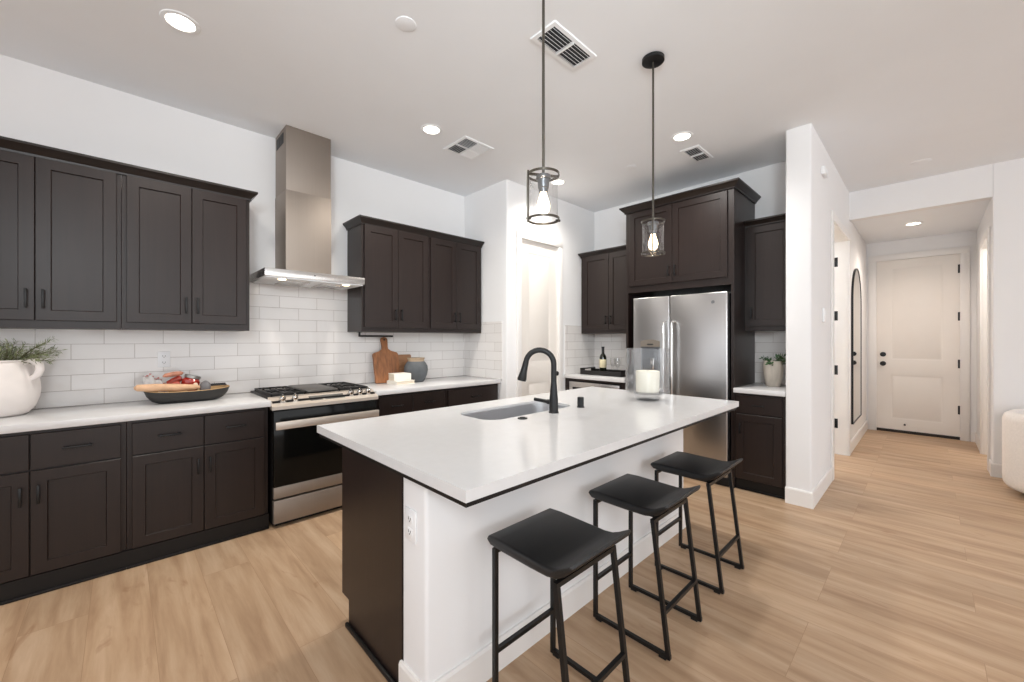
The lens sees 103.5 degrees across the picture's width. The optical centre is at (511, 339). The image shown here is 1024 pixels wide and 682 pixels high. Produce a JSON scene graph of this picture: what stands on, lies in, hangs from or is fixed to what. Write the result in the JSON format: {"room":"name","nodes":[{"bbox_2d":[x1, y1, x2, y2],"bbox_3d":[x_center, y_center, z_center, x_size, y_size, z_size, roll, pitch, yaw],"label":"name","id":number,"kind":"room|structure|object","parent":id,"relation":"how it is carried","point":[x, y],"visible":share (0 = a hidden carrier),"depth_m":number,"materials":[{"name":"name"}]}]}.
{"room":"kitchen","nodes":[
{"label":"kitchen","id":0,"kind":"room"},
{"bbox_2d":[0,54,464,408],"bbox_3d":[-2.806,-0.189,2.821,6.293,3.083,0.120,0,0,-44],"label":"wall","id":1,"kind":"structure","parent":0,"point":[40,105],"depth_m":3.09,"materials":[{"name":"paint"}]},
{"bbox_2d":[0,150,120,329],"bbox_3d":[-2.847,-0.566,2.427,0.714,1.003,0.372,0,0,-44],"label":"upper cabinet","id":2,"kind":"object","parent":1,"relation":"attached to","point":[60,222],"visible":0.98,"depth_m":2.38,"materials":[{"name":"brown wood"}]},
{"bbox_2d":[121,175,248,330],"bbox_3d":[-2.339,-0.566,2.919,0.699,1.003,0.372,0,0,-44],"label":"upper cabinet","id":3,"kind":"object","parent":1,"relation":"attached to","point":[185,251],"visible":1,"depth_m":2.77,"materials":[{"name":"brown wood"}]},
{"bbox_2d":[0,136,257,202],"bbox_3d":[-2.581,-1.082,2.687,1.459,0.062,0.385,0,0,-44],"label":"crown molding","id":4,"kind":"structure","parent":3,"relation":"attached to","point":[7,144],"depth_m":2.54,"materials":[{"name":"brown wood"}]},
{"bbox_2d":[0,278,463,408],"bbox_3d":[-1.907,-0.034,3.603,3.713,0.946,0.008,0,0,-44],"label":"backsplash","id":5,"kind":"structure","parent":1,"relation":"attached to","point":[295,335],"depth_m":3.34,"materials":[{"name":"tile"}]},
{"bbox_2d":[158,351,169,366],"bbox_3d":[-2.556,0.148,2.963,0.070,0.115,0.009,0,0,-44],"label":"wall outlet","id":6,"kind":"object","parent":5,"relation":"attached to","point":[163,357],"visible":1,"depth_m":2.96,"materials":[{"name":"white plastic"}]},
{"bbox_2d":[250,125,364,289],"bbox_3d":[-1.728,-1.094,3.434,0.765,1.270,0.481,0,0,-44],"label":"range hood","id":7,"kind":"object","parent":1,"relation":"attached to","point":[303,158],"visible":1,"depth_m":3.35,"materials":[{"name":"metal"}]},
{"bbox_2d":[276,133,282,150],"bbox_3d":[-1.938,-1.649,3.370,0.004,0.085,0.195,0,0,-44],"label":"grille","id":8,"kind":"object","parent":7,"relation":"attached to","point":[279,140],"depth_m":3.37,"materials":[{"name":"grey metal"}]},
{"bbox_2d":[347,224,428,332],"bbox_3d":[-1.207,-0.569,4.015,0.710,0.997,0.372,0,0,-44],"label":"upper cabinet","id":9,"kind":"object","parent":1,"relation":"attached to","point":[393,264],"visible":0.98,"depth_m":3.86,"materials":[{"name":"brown wood"}]},
{"bbox_2d":[357,332,392,336],"bbox_3d":[-1.330,-0.045,3.932,0.360,0.050,0.040,0,0,-44],"label":"paper towel holder","id":10,"kind":"object","parent":9,"relation":"attached to","point":[359,333],"visible":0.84,"depth_m":3.90,"materials":[{"name":"black metal"}]},
{"bbox_2d":[343,215,483,247],"bbox_3d":[-0.972,-1.082,4.245,1.452,0.062,0.385,0,0,-44],"label":"crown molding","id":11,"kind":"structure","parent":9,"relation":"attached to","point":[360,219],"depth_m":3.96,"materials":[{"name":"brown wood"}]},
{"bbox_2d":[424,237,480,332],"bbox_3d":[-0.701,-0.569,4.505,0.699,0.997,0.372,0,0,-44],"label":"upper cabinet","id":12,"kind":"object","parent":1,"relation":"attached to","point":[454,268],"visible":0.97,"depth_m":4.37,"materials":[{"name":"brown wood"}]},
{"bbox_2d":[465,182,499,399],"bbox_3d":[-0.315,-0.189,4.707,0.110,3.083,0.636,0,0,-44],"label":"wall","id":13,"kind":"structure","parent":0,"point":[482,207],"depth_m":4.58,"materials":[{"name":"paint"}]},
{"bbox_2d":[464,321,501,378],"bbox_3d":[-0.342,0.121,4.650,0.008,0.636,0.666,0,0,-44],"label":"backsplash","id":14,"kind":"structure","parent":13,"relation":"attached to","point":[483,350],"depth_m":4.60,"materials":[{"name":"tile"}]},
{"bbox_2d":[0,0,1023,211],"bbox_3d":[1.846,-1.778,0.465,13.300,0.104,10.100,0,0,-44],"label":"ceiling","id":15,"kind":"structure","parent":0,"point":[885,86],"depth_m":2.68,"materials":[{"name":"paint"}]},
{"bbox_2d":[159,9,200,34],"bbox_3d":[-1.808,-1.727,2.201,0.176,0.006,0.176,0,0,-44],"label":"recessed light","id":16,"kind":"object","parent":15,"relation":"in","point":[179,21],"visible":1,"depth_m":2.19,"materials":[{"name":"paint"}]},
{"bbox_2d":[421,124,441,134],"bbox_3d":[-0.664,-1.727,3.328,0.176,0.006,0.176,0,0,-44],"label":"recessed light","id":17,"kind":"object","parent":15,"relation":"in","point":[430,129],"visible":1,"depth_m":3.32,"materials":[{"name":"paint"}]},
{"bbox_2d":[443,136,493,159],"bbox_3d":[-0.394,-1.722,3.655,0.330,0.015,0.330,0,0,-44],"label":"ceiling vent","id":18,"kind":"object","parent":15,"relation":"in","point":[469,148],"visible":1,"depth_m":3.64,"materials":[{"name":"paint"}]},
{"bbox_2d":[526,0,559,224],"bbox_3d":[0.138,-1.121,1.776,0.143,1.219,0.142,0,0,-42],"label":"pendant light","id":19,"kind":"object","parent":15,"relation":"hanging from","point":[543,179],"visible":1,"depth_m":1.77,"materials":[{"name":"brown metal"}]},
{"bbox_2d":[536,173,550,192],"bbox_3d":[0.138,-0.682,1.776,0.068,0.075,0.068,0,0,-14],"label":"socket","id":20,"kind":"object","parent":19,"relation":"attached to","point":[543,179],"depth_m":1.76,"materials":[{"name":"silver metal"}]},
{"bbox_2d":[550,179,565,184],"bbox_3d":[0.506,-1.727,4.441,0.176,0.006,0.176,0,0,-44],"label":"recessed light","id":21,"kind":"object","parent":15,"relation":"in","point":[557,181],"visible":0.97,"depth_m":4.44,"materials":[{"name":"paint"}]},
{"bbox_2d":[530,20,596,70],"bbox_3d":[0.312,-1.722,2.388,0.400,0.016,0.187,0,0,-44],"label":"ceiling vent","id":22,"kind":"object","parent":15,"relation":"in","point":[560,43],"visible":0.96,"depth_m":2.37,"materials":[{"name":"paint"}]},
{"bbox_2d":[641,51,664,256],"bbox_3d":[0.869,-1.121,2.484,0.142,1.219,0.142,0,0,-36],"label":"pendant light","id":23,"kind":"object","parent":15,"relation":"hanging from","point":[652,60],"visible":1,"depth_m":2.48,"materials":[{"name":"brown metal"}]},
{"bbox_2d":[647,221,658,234],"bbox_3d":[0.869,-0.682,2.484,0.068,0.075,0.068,0,0,21],"label":"socket","id":24,"kind":"object","parent":23,"relation":"attached to","point":[656,223],"depth_m":2.47,"materials":[{"name":"silver metal"}]},
{"bbox_2d":[671,131,692,141],"bbox_3d":[1.451,-1.727,3.443,0.176,0.006,0.176,0,0,-44],"label":"recessed light","id":25,"kind":"object","parent":15,"relation":"in","point":[685,135],"visible":1,"depth_m":3.44,"materials":[{"name":"paint"}]},
{"bbox_2d":[680,145,712,162],"bbox_3d":[1.727,-1.722,3.769,0.355,0.016,0.172,0,0,-44],"label":"ceiling vent","id":26,"kind":"object","parent":15,"relation":"in","point":[696,153],"visible":1,"depth_m":3.75,"materials":[{"name":"paint"}]},
{"bbox_2d":[0,429,1023,681],"bbox_3d":[1.846,1.403,0.465,13.300,0.100,10.100,0,0,-44],"label":"floor","id":27,"kind":"structure","parent":0,"point":[908,566],"depth_m":2.06,"materials":[{"name":"brown wood"}]},
{"bbox_2d":[0,421,126,605],"bbox_3d":[-2.740,0.917,2.332,0.737,0.872,0.656,0,0,-44],"label":"base cabinet","id":28,"kind":"object","parent":27,"relation":"on","point":[63,490],"visible":1,"depth_m":2.19,"materials":[{"name":"brown wood"}]},
{"bbox_2d":[0,392,270,433],"bbox_3d":[-2.475,0.460,2.590,1.488,0.041,0.655,0,0,-44],"label":"countertop","id":29,"kind":"structure","parent":28,"relation":"on","point":[82,415],"depth_m":2.48,"materials":[{"name":"white stone"}]},
{"bbox_2d":[0,358,44,417],"bbox_3d":[-2.960,0.273,2.301,0.360,0.331,0.360,0,0,33],"label":"ceramic pitcher","id":30,"kind":"object","parent":29,"relation":"on","point":[20,384],"visible":0.91,"depth_m":2.29,"materials":[{"name":"white ceramic"}]},
{"bbox_2d":[0,337,66,364],"bbox_3d":[-2.913,0.072,2.317,0.506,0.215,0.418,0,0,-44],"label":"rosemary plant","id":31,"kind":"object","parent":30,"relation":"in","point":[37,354],"visible":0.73,"depth_m":2.34,"materials":[{"name":"green plant"}]},
{"bbox_2d":[143,385,229,403],"bbox_3d":[-2.298,0.392,2.869,0.480,0.094,0.244,0,0,-44],"label":"dough bowl","id":32,"kind":"object","parent":29,"relation":"on","point":[215,392],"visible":0.88,"depth_m":2.79,"materials":[{"name":"black wood"}]},
{"bbox_2d":[143,373,168,391],"bbox_3d":[-2.445,0.310,2.769,0.130,0.154,0.130,0,0,-44],"label":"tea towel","id":33,"kind":"object","parent":32,"relation":"in","point":[147,379],"visible":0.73,"depth_m":2.74,"materials":[{"name":"white fabric"}]},
{"bbox_2d":[134,384,199,391],"bbox_3d":[-2.335,0.328,2.740,0.344,0.060,0.060,0,0,-39],"label":"baguette","id":34,"kind":"object","parent":32,"relation":"on","point":[144,387],"visible":1,"depth_m":2.71,"materials":[{"name":"beige food"}]},
{"bbox_2d":[166,376,181,383],"bbox_3d":[-2.385,0.294,2.851,0.088,0.074,0.048,0,0,-44],"label":"sausage","id":35,"kind":"object","parent":32,"relation":"in","point":[177,378],"visible":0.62,"depth_m":2.84,"materials":[{"name":"red food"}]},
{"bbox_2d":[162,371,182,376],"bbox_3d":[-2.374,0.246,2.825,0.114,0.042,0.035,0,0,-35],"label":"sausage","id":36,"kind":"object","parent":35,"relation":"on","point":[176,373],"visible":1,"depth_m":2.81,"materials":[{"name":"orange food"}]},
{"bbox_2d":[181,374,200,390],"bbox_3d":[-2.295,0.312,2.879,0.123,0.130,0.104,0,0,-44],"label":"jar","id":37,"kind":"object","parent":32,"relation":"in","point":[188,378],"visible":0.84,"depth_m":2.85,"materials":[{"name":"red glass"}]},
{"bbox_2d":[200,381,210,389],"bbox_3d":[-2.204,0.334,2.898,0.065,0.072,0.065,0,0,-44],"label":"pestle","id":38,"kind":"object","parent":32,"relation":"in","point":[205,385],"visible":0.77,"depth_m":2.88,"materials":[{"name":"grey stone"}]},
{"bbox_2d":[210,383,226,385],"bbox_3d":[-2.194,0.335,2.998,0.044,0.016,0.110,0,0,40],"label":"grater","id":39,"kind":"object","parent":32,"relation":"in","point":[212,384],"visible":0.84,"depth_m":2.99,"materials":[{"name":"metal"}]},
{"bbox_2d":[126,407,268,568],"bbox_3d":[-2.211,0.917,2.844,0.736,0.872,0.656,0,0,-44],"label":"base cabinet","id":40,"kind":"object","parent":27,"relation":"on","point":[196,481],"visible":0.96,"depth_m":2.59,"materials":[{"name":"brown wood"}]},
{"bbox_2d":[250,382,378,525],"bbox_3d":[-1.631,0.877,3.352,0.790,0.952,0.728,0,0,-44],"label":"gas range","id":41,"kind":"object","parent":27,"relation":"on","point":[305,468],"visible":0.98,"depth_m":3.03,"materials":[{"name":"metal"}]},
{"bbox_2d":[250,385,365,398],"bbox_3d":[-1.686,0.438,3.408,0.786,0.021,0.572,0,0,-44],"label":"cooktop","id":42,"kind":"object","parent":41,"relation":"in","point":[288,391],"depth_m":3.24,"materials":[{"name":"metal"}]},
{"bbox_2d":[375,389,444,416],"bbox_3d":[-1.107,0.917,3.912,0.728,0.872,0.656,0,0,-44],"label":"base cabinet","id":43,"kind":"object","parent":27,"relation":"on","point":[390,404],"visible":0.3,"depth_m":3.68,"materials":[{"name":"brown wood"}]},
{"bbox_2d":[359,375,500,395],"bbox_3d":[-0.863,0.460,4.151,1.432,0.041,0.655,0,0,-44],"label":"countertop","id":44,"kind":"structure","parent":43,"relation":"on","point":[427,384],"depth_m":3.96,"materials":[{"name":"white stone"}]},
{"bbox_2d":[372,337,399,383],"bbox_3d":[-1.281,0.209,4.097,0.270,0.460,0.125,0,0,-44],"label":"cutting board","id":45,"kind":"object","parent":44,"relation":"on","point":[385,361],"visible":0.94,"depth_m":4.07,"materials":[{"name":"brown wood"}]},
{"bbox_2d":[387,380,413,384],"bbox_3d":[-1.096,0.422,3.985,0.170,0.034,0.210,0,0,41],"label":"book","id":46,"kind":"object","parent":44,"relation":"on","point":[388,381],"visible":0.87,"depth_m":3.91,"materials":[{"name":"white paper"}]},
{"bbox_2d":[388,372,410,380],"bbox_3d":[-1.108,0.370,3.979,0.176,0.070,0.142,0,0,-40],"label":"book","id":47,"kind":"object","parent":46,"relation":"on","point":[402,376],"visible":1,"depth_m":3.93,"materials":[{"name":"white paper"}]},
{"bbox_2d":[398,354,410,371],"bbox_3d":[-1.156,0.302,4.263,0.210,0.280,0.064,0,0,-44],"label":"serving board","id":48,"kind":"object","parent":44,"relation":"on","point":[403,359],"visible":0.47,"depth_m":4.27,"materials":[{"name":"brown wood"}]},
{"bbox_2d":[404,357,427,381],"bbox_3d":[-0.994,0.315,4.174,0.242,0.248,0.242,0,0,-44],"label":"vase","id":49,"kind":"object","parent":44,"relation":"on","point":[418,368],"visible":0.95,"depth_m":4.09,"materials":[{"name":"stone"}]},
{"bbox_2d":[445,383,497,406],"bbox_3d":[-0.597,0.917,4.407,0.693,0.872,0.656,0,0,-44],"label":"base cabinet","id":50,"kind":"object","parent":27,"relation":"on","point":[488,392],"visible":0.19,"depth_m":4.16,"materials":[{"name":"brown wood"}]},
{"bbox_2d":[320,407,736,681],"bbox_3d":[0.300,0.915,2.442,2.382,0.877,1.213,0,0,-44],"label":"kitchen island","id":51,"kind":"object","parent":27,"relation":"on","point":[422,611],"visible":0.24,"depth_m":1.67,"materials":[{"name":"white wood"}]},
{"bbox_2d":[405,506,416,544],"bbox_3d":[-0.374,0.685,1.486,0.009,0.118,0.074,0,0,-44],"label":"wall outlet","id":52,"kind":"object","parent":51,"relation":"attached to","point":[410,515],"visible":1,"depth_m":1.48,"materials":[{"name":"white plastic"}]},
{"bbox_2d":[407,514,411,523],"bbox_3d":[-0.376,0.661,1.485,0.004,0.028,0.033,0,0,-44],"label":"receptacle","id":53,"kind":"object","parent":52,"relation":"attached to","point":[409,516],"depth_m":1.48,"materials":[{"name":"white plastic"}]},
{"bbox_2d":[407,527,411,536],"bbox_3d":[-0.376,0.709,1.485,0.004,0.028,0.033,0,0,-44],"label":"receptacle","id":54,"kind":"object","parent":52,"relation":"attached to","point":[409,529],"depth_m":1.48,"materials":[{"name":"white plastic"}]},
{"bbox_2d":[317,387,738,502],"bbox_3d":[0.304,0.458,2.455,2.418,0.037,1.239,0,0,-44],"label":"island countertop","id":55,"kind":"structure","parent":51,"relation":"on","point":[467,459],"depth_m":1.85,"materials":[{"name":"white stone"}]},
{"bbox_2d":[464,403,566,419],"bbox_3d":[0.041,0.574,2.531,0.786,0.236,0.366,0,0,-44],"label":"sink","id":56,"kind":"object","parent":55,"relation":"in","point":[509,412],"visible":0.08,"depth_m":2.71,"materials":[{"name":"metal"}]},
{"bbox_2d":[517,347,558,413],"bbox_3d":[0.161,0.244,2.450,0.249,0.390,0.108,0,0,10],"label":"kitchen faucet","id":57,"kind":"object","parent":55,"relation":"on","point":[553,401],"visible":1,"depth_m":2.40,"materials":[{"name":"black metal"}]},
{"bbox_2d":[577,397,583,407],"bbox_3d":[0.443,0.406,2.605,0.050,0.066,0.050,0,0,-44],"label":"air gap","id":58,"kind":"object","parent":55,"relation":"on","point":[580,400],"visible":1,"depth_m":2.59,"materials":[{"name":"black metal"}]},
{"bbox_3d":[0.983,0.252,2.924,0.312,0.373,0.312,0,0,-44],"label":"hurricane vase","id":59,"kind":"object","parent":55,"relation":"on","visible":0},
{"bbox_2d":[635,370,659,392],"bbox_3d":[0.983,0.299,2.924,0.168,0.160,0.168,0,0,-44],"label":"pillar candle","id":60,"kind":"object","parent":59,"relation":"in","point":[647,381],"visible":1,"depth_m":2.85,"materials":[{"name":"wax"}]},
{"bbox_2d":[487,508,630,681],"bbox_3d":[0.174,1.026,1.499,0.364,0.655,0.408,0,0,-44],"label":"bar stool","id":61,"kind":"object","parent":27,"relation":"on","point":[555,544],"visible":1,"depth_m":1.49,"materials":[{"name":"black leather"}]},
{"bbox_2d":[565,378,625,389],"bbox_3d":[1.177,0.917,4.965,0.600,0.872,0.840,0,0,-44],"label":"base cabinet","id":62,"kind":"object","parent":27,"relation":"on","point":[623,385],"visible":0.05,"depth_m":4.79,"materials":[{"name":"brown wood"}]},
{"bbox_2d":[564,373,625,382],"bbox_3d":[1.177,0.460,4.961,0.663,0.041,0.838,0,0,-44],"label":"countertop","id":63,"kind":"structure","parent":62,"relation":"on","point":[574,375],"depth_m":4.74,"materials":[{"name":"white stone"}]},
{"bbox_2d":[580,367,625,376],"bbox_3d":[1.173,0.400,4.970,0.332,0.078,0.582,0,0,-44],"label":"serving tray","id":64,"kind":"object","parent":63,"relation":"on","point":[613,373],"visible":0.73,"depth_m":4.89,"materials":[{"name":"black wood"}]},
{"bbox_2d":[599,347,606,370],"bbox_3d":[1.131,0.259,5.013,0.086,0.334,0.086,0,0,-44],"label":"wine bottle","id":65,"kind":"object","parent":64,"relation":"on","point":[603,359],"visible":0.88,"depth_m":4.98,"materials":[{"name":"glass"}]},
{"bbox_2d":[569,381,620,389],"bbox_3d":[1.134,0.863,4.912,0.512,0.690,0.700,0,0,-44],"label":"beverage cooler","id":66,"kind":"object","parent":62,"relation":"in","point":[572,384],"visible":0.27,"depth_m":4.79,"materials":[{"name":"metal"}]},
{"bbox_2d":[589,474,701,660],"bbox_3d":[0.642,1.026,1.952,0.364,0.655,0.408,0,0,-44],"label":"bar stool","id":67,"kind":"object","parent":27,"relation":"on","point":[632,493],"visible":0.99,"depth_m":1.92,"materials":[{"name":"black leather"}]},
{"bbox_2d":[634,291,730,486],"bbox_3d":[1.844,0.456,4.206,0.738,1.786,0.937,0,0,-44],"label":"refrigerator","id":68,"kind":"object","parent":27,"relation":"on","point":[686,338],"visible":0.54,"depth_m":3.87,"materials":[{"name":"metal"}]},
{"bbox_2d":[626,188,754,487],"bbox_3d":[1.845,-0.017,4.259,0.680,2.740,1.094,0,0,-44],"label":"tall cabinet","id":69,"kind":"object","parent":27,"relation":"on","point":[702,238],"visible":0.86,"depth_m":3.94,"materials":[{"name":"brown wood"}]},
{"bbox_2d":[619,177,760,214],"bbox_3d":[1.847,-1.408,4.260,0.690,0.066,1.200,0,0,-44],"label":"crown molding","id":70,"kind":"structure","parent":69,"relation":"attached to","point":[738,184],"depth_m":3.92,"materials":[{"name":"brown wood"}]},
{"bbox_2d":[650,451,743,594],"bbox_3d":[1.095,1.026,2.391,0.364,0.655,0.408,0,0,-44],"label":"bar stool","id":71,"kind":"object","parent":27,"relation":"on","point":[701,468],"visible":0.94,"depth_m":2.35,"materials":[{"name":"black metal"}]},
{"bbox_2d":[734,392,785,498],"bbox_3d":[2.364,0.917,3.722,0.679,0.872,0.398,0,0,-44],"label":"base cabinet","id":72,"kind":"object","parent":27,"relation":"on","point":[759,420],"visible":0.85,"depth_m":3.50,"materials":[{"name":"brown wood"}]},
{"bbox_2d":[733,382,785,396],"bbox_3d":[2.371,0.460,3.728,0.663,0.041,0.397,0,0,-44],"label":"countertop","id":73,"kind":"structure","parent":72,"relation":"on","point":[753,388],"depth_m":3.57,"materials":[{"name":"white stone"}]},
{"bbox_2d":[763,360,783,386],"bbox_3d":[2.432,0.320,3.756,0.162,0.238,0.162,0,0,-44],"label":"plant pot","id":74,"kind":"object","parent":73,"relation":"on","point":[773,375],"visible":0.91,"depth_m":3.70,"materials":[{"name":"beige ceramic"}]},
{"bbox_2d":[759,353,785,365],"bbox_3d":[2.423,0.188,3.765,0.250,0.135,0.258,0,0,-3],"label":"succulent","id":75,"kind":"object","parent":74,"relation":"in","point":[781,358],"visible":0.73,"depth_m":3.70,"materials":[{"name":"green plant"}]},
{"bbox_2d":[1002,409,1023,492],"bbox_3d":[4.606,0.994,3.301,0.742,0.718,0.840,0,0,16],"label":"armchair","id":76,"kind":"object","parent":27,"relation":"on","point":[1012,420],"visible":1,"depth_m":3.43,"materials":[{"name":"white fabric"}]},
{"bbox_2d":[500,179,593,398],"bbox_3d":[0.495,-0.189,4.973,1.644,3.083,0.110,0,0,-44],"label":"wall","id":77,"kind":"structure","parent":0,"point":[575,228],"depth_m":4.60,"materials":[{"name":"paint"}]},
{"bbox_2d":[516,230,562,396],"bbox_3d":[0.313,0.074,4.759,0.800,2.557,0.164,0,0,-44],"label":"door","id":78,"kind":"structure","parent":77,"relation":"in","point":[539,259],"depth_m":4.74,"materials":[{"name":"paint"}]},
{"bbox_2d":[565,325,594,373],"bbox_3d":[0.896,0.133,5.279,0.642,0.612,0.008,0,0,-44],"label":"backsplash","id":79,"kind":"structure","parent":77,"relation":"attached to","point":[579,348],"depth_m":5.23,"materials":[{"name":"tile"}]},
{"bbox_2d":[594,161,785,292],"bbox_3d":[1.941,-0.189,4.741,0.110,3.083,2.455,0,0,-44],"label":"wall","id":80,"kind":"structure","parent":0,"point":[769,182],"depth_m":4.16,"materials":[{"name":"paint"}]},
{"bbox_2d":[578,245,625,258],"bbox_3d":[1.283,-1.080,5.067,0.377,0.058,0.838,0,0,-44],"label":"crown molding","id":81,"kind":"structure","parent":80,"relation":"attached to","point":[623,247],"depth_m":4.98,"materials":[{"name":"brown wood"}]},
{"bbox_2d":[581,251,625,333],"bbox_3d":[1.286,-0.570,5.059,0.370,0.995,0.819,0,0,-44],"label":"upper cabinet","id":82,"kind":"object","parent":80,"relation":"attached to","point":[603,277],"visible":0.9,"depth_m":5.01,"materials":[{"name":"brown wood"}]},
{"bbox_2d":[595,334,625,369],"bbox_3d":[1.417,0.171,5.197,0.008,0.536,0.835,0,0,-44],"label":"backsplash","id":83,"kind":"structure","parent":80,"relation":"attached to","point":[614,344],"depth_m":5.29,"materials":[{"name":"tile"}]},
{"bbox_2d":[745,221,785,330],"bbox_3d":[2.476,-0.581,3.830,0.370,1.003,0.398,0,0,-44],"label":"upper cabinet","id":84,"kind":"object","parent":80,"relation":"attached to","point":[765,245],"visible":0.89,"depth_m":3.75,"materials":[{"name":"brown wood"}]},
{"bbox_2d":[743,213,785,227],"bbox_3d":[2.361,-1.096,3.719,0.050,0.058,0.398,0,0,-44],"label":"crown molding","id":85,"kind":"structure","parent":84,"relation":"attached to","point":[780,217],"depth_m":3.73,"materials":[{"name":"brown wood"}]},
{"bbox_2d":[755,331,785,383],"bbox_3d":[2.611,0.166,3.964,0.008,0.546,0.407,0,0,-44],"label":"backsplash","id":86,"kind":"structure","parent":80,"relation":"attached to","point":[767,343],"depth_m":4.02,"materials":[{"name":"tile"}]},
{"bbox_2d":[786,123,865,491],"bbox_3d":[3.808,-0.189,4.718,4.105,3.083,0.176,0,0,-44],"label":"wall partition","id":87,"kind":"structure","parent":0,"point":[811,197],"depth_m":3.33,"materials":[{"name":"paint"}]},
{"bbox_2d":[785,467,831,508],"bbox_3d":[2.659,1.288,3.595,0.919,0.130,0.190,0,0,-44],"label":"baseboard","id":88,"kind":"structure","parent":87,"relation":"attached to","point":[798,497],"depth_m":3.30,"materials":[{"name":"paint"}]},
{"bbox_2d":[822,308,825,321],"bbox_3d":[2.764,-0.212,3.571,0.090,0.124,0.020,0,0,-44],"label":"light switch","id":89,"kind":"object","parent":87,"relation":"attached to","point":[823,309],"visible":1,"depth_m":3.54,"materials":[{"name":"white plastic"}]},
{"bbox_2d":[821,166,827,177],"bbox_3d":[2.748,-1.469,3.545,0.150,0.070,0.034,0,0,-44],"label":"sensor","id":90,"kind":"object","parent":87,"relation":"attached to","point":[824,171],"visible":1,"depth_m":3.50,"materials":[{"name":"white plastic"}]},
{"bbox_2d":[831,211,850,480],"bbox_3d":[3.448,0.063,4.356,1.265,2.580,0.195,0,0,-44],"label":"door frame","id":91,"kind":"structure","parent":87,"relation":"attached to","point":[840,236],"depth_m":4.70,"materials":[{"name":"paint"}]},
{"bbox_2d":[851,268,861,423],"bbox_3d":[4.410,0.063,5.163,0.860,1.930,0.022,0,0,-44],"label":"arched mirror","id":92,"kind":"object","parent":87,"relation":"attached to","point":[856,298],"visible":1,"depth_m":5.11,"materials":[{"name":"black mirror"}]},
{"bbox_2d":[851,420,867,452],"bbox_3d":[4.657,1.288,5.408,1.925,0.130,0.014,0,0,-44],"label":"baseboard","id":93,"kind":"structure","parent":87,"relation":"attached to","point":[863,429],"depth_m":5.33,"materials":[{"name":"paint"}]},
{"bbox_2d":[852,200,989,243],"bbox_3d":[5.087,-1.462,5.073,1.773,0.060,1.092,0,0,-44],"label":"ceiling","id":94,"kind":"structure","parent":0,"point":[962,217],"depth_m":4.99,"materials":[{"name":"paint"}]},
{"bbox_2d":[904,222,922,225],"bbox_3d":[4.974,-1.429,4.998,0.176,0.006,0.176,0,0,-44],"label":"recessed light","id":95,"kind":"object","parent":94,"relation":"in","point":[911,223],"visible":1,"depth_m":4.98,"materials":[{"name":"paint"}]},
{"bbox_2d":[866,230,976,440],"bbox_3d":[5.141,-0.189,6.378,0.120,3.083,3.190,0,0,-44],"label":"wall","id":96,"kind":"structure","parent":0,"point":[968,238],"depth_m":5.41,"materials":[{"name":"paint"}]},
{"bbox_2d":[868,246,969,441],"bbox_3d":[5.733,0.058,5.723,0.160,2.590,1.010,0,0,-44],"label":"door","id":97,"kind":"structure","parent":96,"relation":"in","point":[919,301],"depth_m":5.69,"materials":[{"name":"paint"}]},
{"bbox_2d":[971,432,975,441],"bbox_3d":[6.080,1.288,5.312,0.014,0.130,0.053,0,0,-44],"label":"baseboard","id":98,"kind":"structure","parent":96,"relation":"attached to","point":[972,433],"depth_m":5.31,"materials":[{"name":"paint"}]},
{"bbox_2d":[849,158,1023,408],"bbox_3d":[6.341,-0.189,2.418,0.120,3.083,6.652,0,0,-44],"label":"wall","id":99,"kind":"structure","parent":0,"point":[971,185],"depth_m":4.15,"materials":[{"name":"paint"}]},
{"bbox_2d":[989,459,1001,477],"bbox_3d":[6.702,1.288,2.087,0.207,0.130,5.474,0,0,-44],"label":"baseboard","id":100,"kind":"structure","parent":99,"relation":"attached to","point":[995,470],"depth_m":3.96,"materials":[{"name":"paint"}]},
{"bbox_2d":[977,159,1014,463],"bbox_3d":[5.472,-0.189,4.589,1.893,3.083,0.140,0,0,-44],"label":"wall","id":101,"kind":"structure","parent":0,"point":[999,215],"depth_m":3.94,"materials":[{"name":"paint"}]},
{"bbox_2d":[975,432,978,448],"bbox_3d":[5.847,1.288,5.059,0.700,0.130,0.014,0,0,-44],"label":"baseboard","id":102,"kind":"structure","parent":101,"relation":"attached to","point":[976,434],"depth_m":5.12,"materials":[{"name":"paint"}]},
{"bbox_2d":[979,227,989,470],"bbox_3d":[5.284,0.101,4.420,0.990,2.505,0.159,0,0,-44],"label":"door frame","id":103,"kind":"structure","parent":101,"relation":"attached to","point":[984,247],"depth_m":4.73,"materials":[{"name":"paint"}]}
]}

